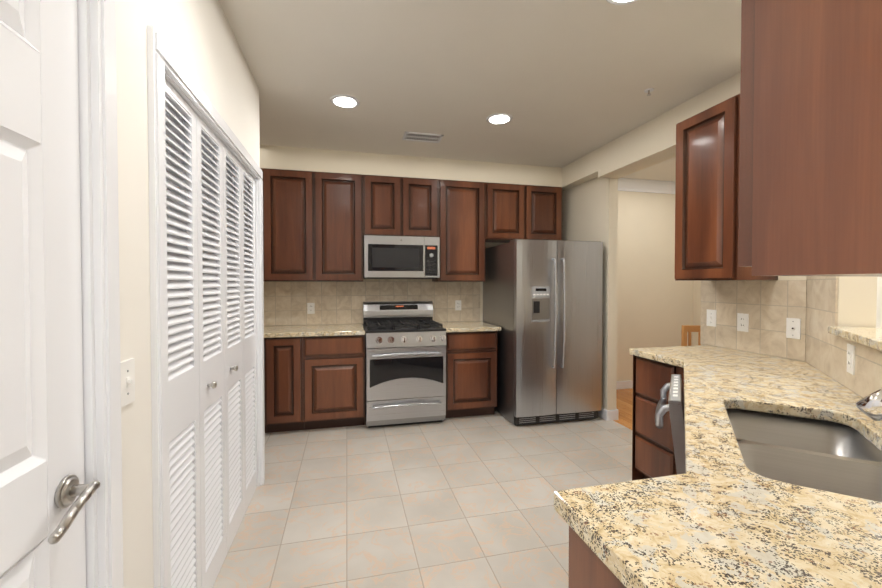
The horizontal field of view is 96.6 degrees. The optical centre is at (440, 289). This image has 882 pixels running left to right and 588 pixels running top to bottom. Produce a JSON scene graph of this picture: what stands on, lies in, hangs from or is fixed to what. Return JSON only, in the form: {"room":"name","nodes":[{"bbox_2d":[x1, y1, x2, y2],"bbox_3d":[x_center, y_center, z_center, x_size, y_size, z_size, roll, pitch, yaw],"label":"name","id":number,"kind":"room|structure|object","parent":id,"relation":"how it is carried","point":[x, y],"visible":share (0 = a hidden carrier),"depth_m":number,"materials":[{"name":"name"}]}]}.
{"room":"kitchen","nodes":[
{"label":"kitchen","id":0,"kind":"room"},
{"bbox_2d":[115,0,259,587],"bbox_3d":[-0.750,0.015,0.460,0.100,2.660,4.550,0,1,-13],"label":"wall","id":1,"kind":"structure","parent":0,"point":[199,38],"depth_m":1.13,"materials":[{"name":"paint"}]},
{"bbox_2d":[0,0,99,587],"bbox_3d":[-0.713,0.322,0.522,0.100,2.030,0.787,0,1,-13],"label":"door","id":2,"kind":"structure","parent":1,"relation":"in","point":[46,492],"depth_m":0.78,"materials":[{"name":"white wood"}]},
{"bbox_2d":[120,358,134,407],"bbox_3d":[-0.828,0.245,1.042,0.018,0.116,0.072,0,1,-13],"label":"light switch","id":3,"kind":"object","parent":1,"relation":"attached to","point":[128,366],"depth_m":1.04,"materials":[{"name":"white plastic"}]},
{"bbox_2d":[77,0,264,587],"bbox_3d":[-0.954,0.272,1.361,0.122,2.117,2.694,0,1,-13],"label":"door frame","id":4,"kind":"structure","parent":1,"relation":"attached to","point":[97,83],"depth_m":0.95,"materials":[{"name":"white wood"}]},
{"bbox_2d":[165,79,256,587],"bbox_3d":[-1.060,0.301,1.928,0.067,2.032,1.372,0,1,-13],"label":"bifold closet door","id":5,"kind":"structure","parent":1,"relation":"in","point":[210,216],"depth_m":1.71,"materials":[{"name":"white wood"}]},
{"bbox_2d":[260,145,569,191],"bbox_3d":[-0.575,-1.267,4.138,4.175,0.219,0.318,0,1,-13],"label":"soffit","id":6,"kind":"structure","parent":0,"point":[304,159],"depth_m":4.02,"materials":[{"name":"paint"}]},
{"bbox_2d":[213,388,632,587],"bbox_3d":[1.059,1.350,1.708,6.400,0.050,6.090,0,1,-13],"label":"floor","id":7,"kind":"structure","parent":0,"point":[462,502],"depth_m":2.42,"materials":[{"name":"tile"}]},
{"bbox_2d":[264,338,275,432],"bbox_3d":[-1.854,0.854,3.701,0.623,0.874,0.634,0,1,-13],"label":"base cabinet","id":8,"kind":"object","parent":7,"relation":"on","point":[269,343],"depth_m":3.46,"materials":[{"name":"brown wood"}]},
{"bbox_2d":[276,337,311,431],"bbox_3d":[-1.469,0.853,3.794,0.474,0.874,0.634,0,1,-13],"label":"base cabinet","id":9,"kind":"object","parent":7,"relation":"on","point":[293,354],"depth_m":3.51,"materials":[{"name":"brown wood"}]},
{"bbox_2d":[312,335,364,428],"bbox_3d":[-1.084,0.851,3.886,0.626,0.874,0.634,0,1,-13],"label":"base cabinet","id":10,"kind":"object","parent":7,"relation":"on","point":[316,382],"depth_m":3.60,"materials":[{"name":"brown wood"}]},
{"bbox_2d":[363,301,445,427],"bbox_3d":[-0.389,0.709,3.986,0.762,1.155,0.740,0,1,-13],"label":"range","id":11,"kind":"object","parent":7,"relation":"on","point":[405,363],"visible":1,"depth_m":3.70,"materials":[{"name":"silver metal"}]},
{"bbox_2d":[445,331,496,417],"bbox_3d":[0.237,0.846,4.203,0.543,0.874,0.634,0,1,-13],"label":"base cabinet","id":12,"kind":"object","parent":7,"relation":"on","point":[471,357],"depth_m":3.90,"materials":[{"name":"brown wood"}]},
{"bbox_2d":[264,321,500,337],"bbox_3d":[-1.012,0.393,3.887,3.175,0.040,0.654,0,1,-13],"label":"countertop","id":13,"kind":"structure","parent":12,"relation":"on","point":[333,330],"depth_m":3.80,"materials":[{"name":"stone"}]},
{"bbox_2d":[483,239,602,425],"bbox_3d":[1.042,0.401,4.152,0.910,1.765,0.998,0,1,-13],"label":"fridge","id":14,"kind":"object","parent":7,"relation":"on","point":[542,304],"visible":1,"depth_m":3.75,"materials":[{"name":"silver metal"}]},
{"bbox_2d":[569,526,625,587],"bbox_3d":[0.474,0.907,0.534,0.280,0.874,0.645,0,1,-13],"label":"base cabinet","id":15,"kind":"object","parent":7,"relation":"on","point":[586,569],"depth_m":0.75,"materials":[{"name":"brown wood"}]},
{"bbox_2d":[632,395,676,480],"bbox_3d":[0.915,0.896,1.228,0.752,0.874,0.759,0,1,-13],"label":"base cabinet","id":16,"kind":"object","parent":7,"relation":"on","point":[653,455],"depth_m":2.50,"materials":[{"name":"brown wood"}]},
{"bbox_2d":[633,355,676,394],"bbox_3d":[1.636,0.874,2.555,0.625,0.874,0.344,0,1,-13],"label":"base cabinet","id":17,"kind":"object","parent":7,"relation":"on","point":[649,376],"depth_m":2.50,"materials":[{"name":"brown wood"}]},
{"bbox_2d":[554,345,881,587],"bbox_3d":[1.097,0.433,1.505,0.898,0.040,3.031,1,1,32],"label":"countertop","id":18,"kind":"structure","parent":17,"relation":"on","point":[718,513],"depth_m":0.76,"materials":[{"name":"stone"}]},
{"bbox_2d":[726,409,881,501],"bbox_3d":[1.045,0.568,1.117,0.404,0.214,0.774,1,1,32],"label":"sink","id":19,"kind":"object","parent":18,"relation":"in","point":[834,457],"visible":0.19,"depth_m":1.17,"materials":[{"name":"metal"}]},
{"bbox_2d":[855,388,881,420],"bbox_3d":[0.989,0.287,0.745,0.165,0.276,0.252,0,1,-13],"label":"faucet","id":20,"kind":"object","parent":18,"relation":"on","point":[870,405],"visible":1,"depth_m":0.82,"materials":[{"name":"silver metal"}]},
{"bbox_2d":[655,374,684,473],"bbox_3d":[1.379,0.886,1.851,0.651,0.872,0.600,1,1,32],"label":"dishwasher","id":21,"kind":"object","parent":7,"relation":"on","point":[674,406],"visible":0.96,"depth_m":1.72,"materials":[{"name":"silver metal"}]},
{"bbox_2d":[677,366,683,390],"bbox_3d":[1.568,0.879,2.256,0.330,0.874,0.177,0,1,-13],"label":"base cabinet","id":22,"kind":"object","parent":7,"relation":"on","point":[679,369],"depth_m":2.28,"materials":[{"name":"brown wood"}]},
{"bbox_2d":[681,325,700,345],"bbox_3d":[2.458,0.815,3.478,0.420,0.960,0.420,0,1,1],"label":"chair","id":23,"kind":"object","parent":7,"relation":"on","point":[689,329],"visible":0.06,"depth_m":3.65,"materials":[{"name":"brown wood"}]},
{"bbox_2d":[264,191,692,380],"bbox_3d":[0.361,-0.054,4.597,6.400,2.660,0.100,0,1,-13],"label":"wall","id":24,"kind":"structure","parent":0,"point":[654,303],"depth_m":5.10,"materials":[{"name":"paint"}]},
{"bbox_2d":[260,168,271,280],"bbox_3d":[-1.937,-0.617,3.812,0.586,1.068,0.335,0,1,-13],"label":"upper cabinet","id":25,"kind":"object","parent":24,"relation":"attached to","point":[267,173],"depth_m":3.71,"materials":[{"name":"brown wood"}]},
{"bbox_2d":[272,169,323,280],"bbox_3d":[-1.501,-0.618,3.916,0.619,1.068,0.335,0,1,-13],"label":"upper cabinet","id":26,"kind":"object","parent":24,"relation":"attached to","point":[317,226],"depth_m":3.78,"materials":[{"name":"brown wood"}]},
{"bbox_2d":[324,172,363,281],"bbox_3d":[-1.079,-0.620,4.017,0.539,1.068,0.335,0,1,-13],"label":"upper cabinet","id":27,"kind":"object","parent":24,"relation":"attached to","point":[343,192],"depth_m":3.88,"materials":[{"name":"brown wood"}]},
{"bbox_2d":[264,279,479,325],"bbox_3d":[-1.088,0.182,4.198,3.175,0.602,0.008,0,1,-13],"label":"backsplash","id":28,"kind":"structure","parent":24,"relation":"attached to","point":[285,303],"depth_m":4.23,"materials":[{"name":"beige tile"}]},
{"bbox_2d":[307,303,314,313],"bbox_3d":[-1.365,0.194,4.122,0.072,0.116,0.008,0,1,-13],"label":"electrical outlet","id":29,"kind":"object","parent":28,"relation":"attached to","point":[310,308],"depth_m":4.12,"materials":[{"name":"white plastic"}]},
{"bbox_2d":[455,300,460,309],"bbox_3d":[0.199,0.178,4.497,0.072,0.116,0.008,0,1,-13],"label":"electrical outlet","id":30,"kind":"object","parent":28,"relation":"attached to","point":[457,302],"depth_m":4.49,"materials":[{"name":"white plastic"}]},
{"bbox_2d":[364,175,411,235],"bbox_3d":[-0.592,-0.851,4.130,0.459,0.610,0.335,0,1,-13],"label":"upper cabinet","id":31,"kind":"object","parent":24,"relation":"attached to","point":[387,199],"depth_m":3.97,"materials":[{"name":"brown wood"}]},
{"bbox_2d":[363,235,439,278],"bbox_3d":[-0.429,-0.329,4.133,0.758,0.425,0.422,0,1,-13],"label":"microwave","id":32,"kind":"object","parent":31,"relation":"attached to","point":[397,257],"visible":1,"depth_m":3.94,"materials":[{"name":"silver metal"}]},
{"bbox_2d":[412,178,439,236],"bbox_3d":[-0.288,-0.852,4.203,0.459,0.610,0.335,0,1,-13],"label":"upper cabinet","id":33,"kind":"object","parent":24,"relation":"attached to","point":[425,192],"depth_m":4.07,"materials":[{"name":"brown wood"}]},
{"bbox_2d":[432,180,487,281],"bbox_3d":[0.190,-0.625,4.322,0.520,1.068,0.335,0,1,-13],"label":"upper cabinet","id":34,"kind":"object","parent":24,"relation":"attached to","point":[463,204],"depth_m":4.16,"materials":[{"name":"brown wood"}]},
{"bbox_2d":[488,183,531,242],"bbox_3d":[0.702,-0.856,4.440,0.529,0.610,0.335,0,1,-13],"label":"upper cabinet","id":35,"kind":"object","parent":24,"relation":"attached to","point":[509,205],"depth_m":4.28,"materials":[{"name":"brown wood"}]},
{"bbox_2d":[532,185,561,239],"bbox_3d":[1.076,-0.858,4.530,0.531,0.610,0.335,0,1,-13],"label":"upper cabinet","id":36,"kind":"object","parent":24,"relation":"attached to","point":[546,200],"depth_m":4.39,"materials":[{"name":"brown wood"}]},
{"bbox_2d":[616,380,632,388],"bbox_3d":[2.442,1.219,5.059,1.905,0.100,0.014,0,1,-13],"label":"baseboard","id":37,"kind":"structure","parent":24,"relation":"attached to","point":[619,384],"depth_m":5.03,"materials":[{"name":"white wood"}]},
{"bbox_2d":[618,178,675,193],"bbox_3d":[2.461,-1.323,4.974,1.680,0.135,0.105,0,1,-13],"label":"crown molding","id":38,"kind":"structure","parent":24,"relation":"attached to","point":[645,186],"depth_m":4.95,"materials":[{"name":"white"}]},
{"bbox_2d":[218,0,740,181],"bbox_3d":[1.059,-1.375,1.662,6.400,0.080,6.090,0,1,-13],"label":"ceiling","id":39,"kind":"structure","parent":0,"point":[562,83],"depth_m":2.40,"materials":[{"name":"paint"}]},
{"bbox_2d":[330,94,359,107],"bbox_3d":[-0.690,-1.350,2.822,0.210,0.007,0.210,0,1,-13],"label":"recessed light","id":40,"kind":"object","parent":39,"relation":"in","point":[344,101],"visible":1,"depth_m":2.81,"materials":[{"name":"white"}]},
{"bbox_2d":[402,131,443,142],"bbox_3d":[-0.165,-1.361,3.508,0.340,0.008,0.190,0,1,-13],"label":"ceiling vent","id":41,"kind":"object","parent":39,"relation":"in","point":[422,137],"visible":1,"depth_m":3.50,"materials":[{"name":"white metal"}]},
{"bbox_2d":[486,113,512,123],"bbox_3d":[0.463,-1.355,3.119,0.210,0.007,0.210,0,1,-13],"label":"recessed light","id":42,"kind":"object","parent":39,"relation":"in","point":[500,118],"visible":1,"depth_m":3.10,"materials":[{"name":"white"}]},
{"bbox_2d":[606,0,637,4],"bbox_3d":[0.835,-1.332,1.738,0.210,0.007,0.210,0,1,-13],"label":"recessed light","id":43,"kind":"object","parent":39,"relation":"in","point":[619,2],"visible":1,"depth_m":1.81,"materials":[{"name":"white"}]},
{"bbox_2d":[644,88,653,95],"bbox_3d":[1.407,-1.334,2.657,0.059,0.034,0.060,0,1,-13],"label":"sprinkler","id":44,"kind":"object","parent":39,"relation":"attached to","point":[648,90],"visible":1,"depth_m":2.65,"materials":[{"name":"white metal"}]},
{"bbox_2d":[562,72,740,187],"bbox_3d":[1.708,-1.222,3.302,0.125,0.280,2.372,0,1,-13],"label":"soffit","id":45,"kind":"structure","parent":0,"point":[650,140],"depth_m":3.23,"materials":[{"name":"paint"}]},
{"bbox_2d":[562,152,806,409],"bbox_3d":[1.780,-0.035,3.503,0.100,2.660,2.690,0,1,-13],"label":"wall","id":46,"kind":"structure","parent":0,"point":[589,210],"depth_m":3.90,"materials":[{"name":"paint"}]},
{"bbox_2d":[598,408,611,420],"bbox_3d":[1.621,1.237,3.993,0.039,0.100,0.264,0,1,-13],"label":"baseboard","id":47,"kind":"structure","parent":46,"relation":"attached to","point":[606,415],"depth_m":3.88,"materials":[{"name":"white wood"}]},
{"bbox_2d":[612,409,617,419],"bbox_3d":[1.639,1.230,4.357,0.014,0.100,0.964,0,1,-13],"label":"baseboard","id":48,"kind":"structure","parent":46,"relation":"attached to","point":[614,412],"depth_m":3.88,"materials":[{"name":"white wood"}]},
{"bbox_2d":[675,94,777,280],"bbox_3d":[1.798,-0.595,2.506,0.325,1.068,0.440,0,1,-13],"label":"upper cabinet","id":49,"kind":"object","parent":46,"relation":"attached to","point":[707,194],"visible":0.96,"depth_m":2.42,"materials":[{"name":"brown wood"}]},
{"bbox_2d":[700,280,806,360],"bbox_3d":[1.961,0.168,2.517,0.008,0.455,0.669,0,1,-13],"label":"backsplash","id":50,"kind":"structure","parent":46,"relation":"attached to","point":[769,307],"depth_m":2.45,"materials":[{"name":"beige tile"}]},
{"bbox_2d":[706,309,716,326],"bbox_3d":[1.891,0.197,2.752,0.018,0.116,0.072,0,1,-13],"label":"outlet","id":51,"kind":"object","parent":50,"relation":"attached to","point":[711,314],"depth_m":2.75,"materials":[{"name":"white plastic"}]},
{"bbox_2d":[737,313,748,331],"bbox_3d":[1.948,0.211,2.534,0.008,0.116,0.072,0,1,-13],"label":"outlet","id":52,"kind":"object","parent":50,"relation":"attached to","point":[742,319],"depth_m":2.53,"materials":[{"name":"white plastic"}]},
{"bbox_2d":[786,318,800,338],"bbox_3d":[2.016,0.220,2.247,0.009,0.116,0.072,0,1,-13],"label":"outlet","id":53,"kind":"object","parent":50,"relation":"attached to","point":[793,328],"depth_m":2.25,"materials":[{"name":"white plastic"}]},
{"bbox_2d":[693,281,700,345],"bbox_3d":[3.696,-0.047,4.194,0.100,2.660,2.240,0,1,-13],"label":"wall","id":54,"kind":"structure","parent":0,"point":[696,302],"depth_m":5.22,"materials":[{"name":"paint"}]},
{"bbox_2d":[838,276,876,327],"bbox_3d":[1.518,0.003,1.209,0.120,2.660,2.413,1,1,32],"label":"wall","id":55,"kind":"structure","parent":0,"point":[857,301],"depth_m":1.74,"materials":[{"name":"paint"}]},
{"bbox_2d":[806,276,881,397],"bbox_3d":[1.451,0.165,1.227,0.008,0.504,2.249,1,1,32],"label":"backsplash","id":56,"kind":"structure","parent":55,"relation":"attached to","point":[826,352],"depth_m":1.81,"materials":[{"name":"beige tile"}]},
{"bbox_2d":[847,344,854,374],"bbox_3d":[1.667,0.282,1.599,0.008,0.116,0.072,1,1,32],"label":"outlet","id":57,"kind":"object","parent":56,"relation":"attached to","point":[850,348],"depth_m":1.59,"materials":[{"name":"white plastic"}]},
{"bbox_2d":[828,326,881,350],"bbox_3d":[1.440,0.190,1.033,0.265,0.032,1.600,1,1,32],"label":"bar ledge","id":58,"kind":"object","parent":55,"relation":"on","point":[871,337],"visible":0.98,"depth_m":1.52,"materials":[{"name":"stone"}]},
{"bbox_2d":[876,277,881,327],"bbox_3d":[3.409,0.005,1.107,0.100,2.660,3.830,0,1,-13],"label":"wall","id":59,"kind":"structure","parent":0,"point":[879,279],"depth_m":2.67,"materials":[{"name":"paint"}]},
{"bbox_3d":[0.647,0.021,0.152,0.485,2.660,0.100,0,1,-13],"label":"wall","id":60,"kind":"structure","parent":0,"visible":0},
{"bbox_2d":[738,0,881,276],"bbox_3d":[0.613,-0.554,0.363,0.420,1.078,0.345,0,1,-13],"label":"upper cabinet","id":61,"kind":"object","parent":60,"relation":"attached to","point":[810,181],"visible":1,"depth_m":0.41,"materials":[{"name":"brown wood"}]}
]}

